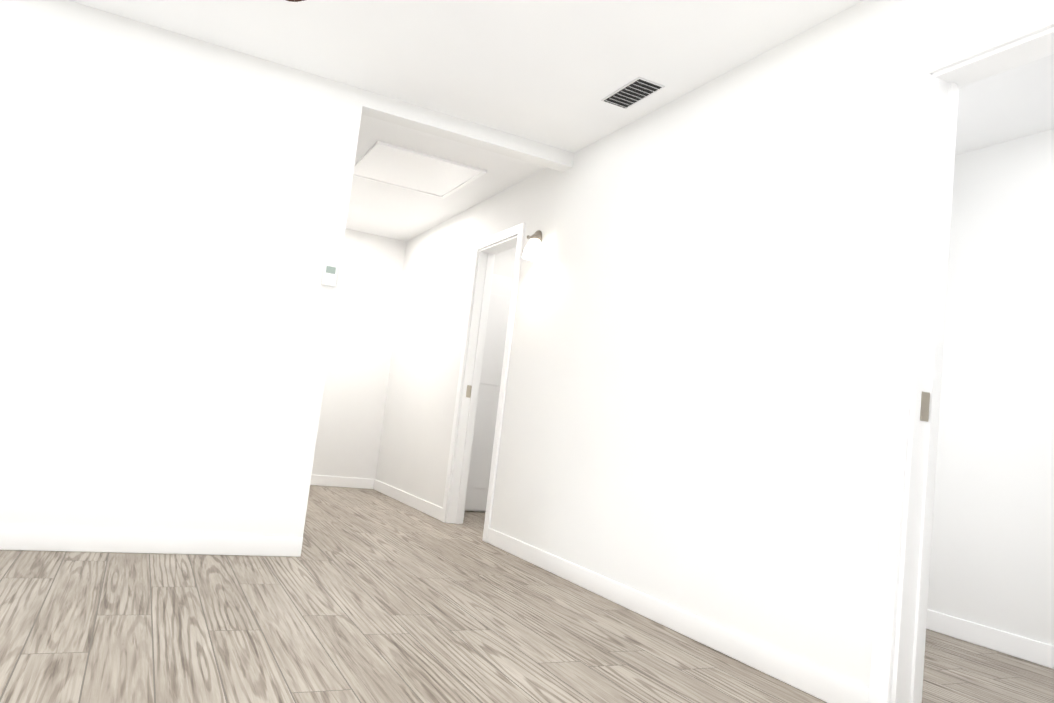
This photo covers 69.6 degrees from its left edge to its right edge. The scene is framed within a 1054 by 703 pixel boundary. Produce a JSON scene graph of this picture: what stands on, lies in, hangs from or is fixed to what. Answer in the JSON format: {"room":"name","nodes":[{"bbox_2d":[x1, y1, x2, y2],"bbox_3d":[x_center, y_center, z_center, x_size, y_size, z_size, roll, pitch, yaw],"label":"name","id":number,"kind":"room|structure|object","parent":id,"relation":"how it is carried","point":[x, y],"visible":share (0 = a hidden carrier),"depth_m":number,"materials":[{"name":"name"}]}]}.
{"room":"empty living room","nodes":[
{"label":"empty living room","id":0,"kind":"room"},
{"bbox_2d":[0,0,364,537],"bbox_3d":[-2.525,-0.423,3.212,3.392,2.440,0.120,9,-6,-26],"label":"wall","id":1,"kind":"structure","parent":0,"point":[174,206],"depth_m":3.55,"materials":[{"name":"paint"}]},
{"bbox_2d":[0,527,302,556],"bbox_3d":[-2.614,0.737,3.048,3.362,0.095,0.013,9,-6,-26],"label":"baseboard","id":2,"kind":"structure","parent":1,"relation":"attached to","point":[25,539],"depth_m":3.47,"materials":[{"name":"white paint"}]},
{"bbox_2d":[321,262,337,286],"bbox_3d":[-1.012,-0.395,3.896,0.068,0.116,0.024,9,-6,-26],"label":"thermostat","id":3,"kind":"object","parent":1,"relation":"attached to","point":[329,276],"visible":1,"depth_m":3.89,"materials":[{"name":"white plastic"}]},
{"bbox_2d":[312,228,405,478],"bbox_3d":[-1.933,0.025,7.175,1.535,2.440,0.120,9,-6,-26],"label":"wall","id":4,"kind":"structure","parent":0,"point":[350,424],"depth_m":7.27,"materials":[{"name":"paint"}]},
{"bbox_2d":[310,475,371,488],"bbox_3d":[-2.038,1.182,7.003,1.230,0.095,0.013,9,-6,-26],"label":"baseboard","id":5,"kind":"structure","parent":4,"relation":"attached to","point":[319,480],"depth_m":7.14,"materials":[{"name":"white paint"}]},
{"bbox_2d":[362,90,573,171],"bbox_3d":[-0.319,-1.249,4.361,1.295,0.090,0.120,9,-6,-26],"label":"header beam","id":6,"kind":"structure","parent":0,"point":[408,115],"depth_m":4.30,"materials":[{"name":"paint"}]},
{"bbox_2d":[465,247,515,511],"bbox_3d":[-0.270,0.162,6.627,0.963,2.440,0.120,9,-6,-26],"label":"wall","id":7,"kind":"structure","parent":0,"point":[504,262],"depth_m":6.63,"materials":[{"name":"paint"}]},
{"bbox_2d":[465,274,512,510],"bbox_3d":[-0.268,0.350,6.498,0.600,2.018,0.096,9,-6,-26],"label":"closet door","id":8,"kind":"structure","parent":7,"relation":"in","point":[487,404],"depth_m":6.48,"materials":[{"name":"white paint"}]},
{"bbox_2d":[0,485,1053,702],"bbox_3d":[-0.432,1.136,3.592,8.120,0.100,7.790,9,-6,-26],"label":"floor","id":9,"kind":"structure","parent":0,"point":[370,596],"depth_m":2.71,"materials":[{"name":"wood"}]},
{"bbox_2d":[69,0,1053,240],"bbox_3d":[-0.146,-1.377,3.833,8.120,0.100,7.790,9,-6,-26],"label":"ceiling","id":10,"kind":"structure","parent":0,"point":[553,73],"depth_m":3.49,"materials":[{"name":"paint"}]},
{"bbox_2d":[353,141,486,198],"bbox_3d":[-0.787,-1.249,5.298,0.755,0.018,0.810,9,-6,-26],"label":"attic hatch","id":11,"kind":"object","parent":10,"relation":"in","point":[398,166],"visible":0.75,"depth_m":5.24,"materials":[{"name":"white paint"}]},
{"bbox_2d":[601,77,664,108],"bbox_3d":[0.512,-1.256,3.707,0.150,0.015,0.330,9,-6,-26],"label":"ceiling vent","id":12,"kind":"object","parent":10,"relation":"in","point":[633,92],"visible":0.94,"depth_m":3.69,"materials":[{"name":"silver metal"}]},
{"bbox_2d":[375,0,1053,687],"bbox_3d":[0.452,-0.007,4.016,0.120,2.440,7.670,9,-6,-26],"label":"wall","id":13,"kind":"structure","parent":0,"point":[695,416],"depth_m":3.19,"materials":[{"name":"paint"}]},
{"bbox_2d":[372,479,442,520],"bbox_3d":[-1.049,1.242,6.458,0.017,0.095,1.875,9,-6,-26],"label":"baseboard","id":14,"kind":"structure","parent":13,"relation":"attached to","point":[426,507],"depth_m":6.31,"materials":[{"name":"white paint"}]},
{"bbox_2d":[441,222,524,542],"bbox_3d":[-0.264,0.207,5.378,0.152,2.115,0.831,9,-6,-26],"label":"door frame","id":15,"kind":"structure","parent":13,"relation":"attached to","point":[487,249],"depth_m":5.63,"materials":[{"name":"white paint"}]},
{"bbox_2d":[522,230,543,260],"bbox_3d":[0.029,-0.685,4.788,0.140,0.214,0.233,9,-6,-26],"label":"sconce","id":16,"kind":"object","parent":13,"relation":"attached to","point":[533,250],"visible":1,"depth_m":4.71,"materials":[{"name":"silver metal"}]},
{"bbox_2d":[487,528,868,702],"bbox_3d":[0.400,1.133,3.601,0.013,0.095,2.873,9,-6,-26],"label":"baseboard","id":17,"kind":"structure","parent":13,"relation":"attached to","point":[816,682],"depth_m":3.00,"materials":[{"name":"white paint"}]},
{"bbox_2d":[869,2,1053,702],"bbox_3d":[1.376,0.083,2.140,0.152,2.115,0.685,9,-6,-26],"label":"door frame","id":18,"kind":"structure","parent":13,"relation":"attached to","point":[940,77],"depth_m":2.36,"materials":[{"name":"white paint"}]},
{"bbox_2d":[927,128,1053,645],"bbox_3d":[2.724,0.139,2.845,0.120,2.440,3.040,9,-6,-26],"label":"wall","id":19,"kind":"structure","parent":0,"point":[992,556],"depth_m":3.63,"materials":[{"name":"paint"}]},
{"bbox_2d":[926,609,1053,668],"bbox_3d":[2.531,1.289,2.703,0.017,0.095,2.800,9,-6,-26],"label":"baseboard","id":20,"kind":"structure","parent":19,"relation":"attached to","point":[1030,650],"depth_m":3.46,"materials":[{"name":"white paint"}]}
]}

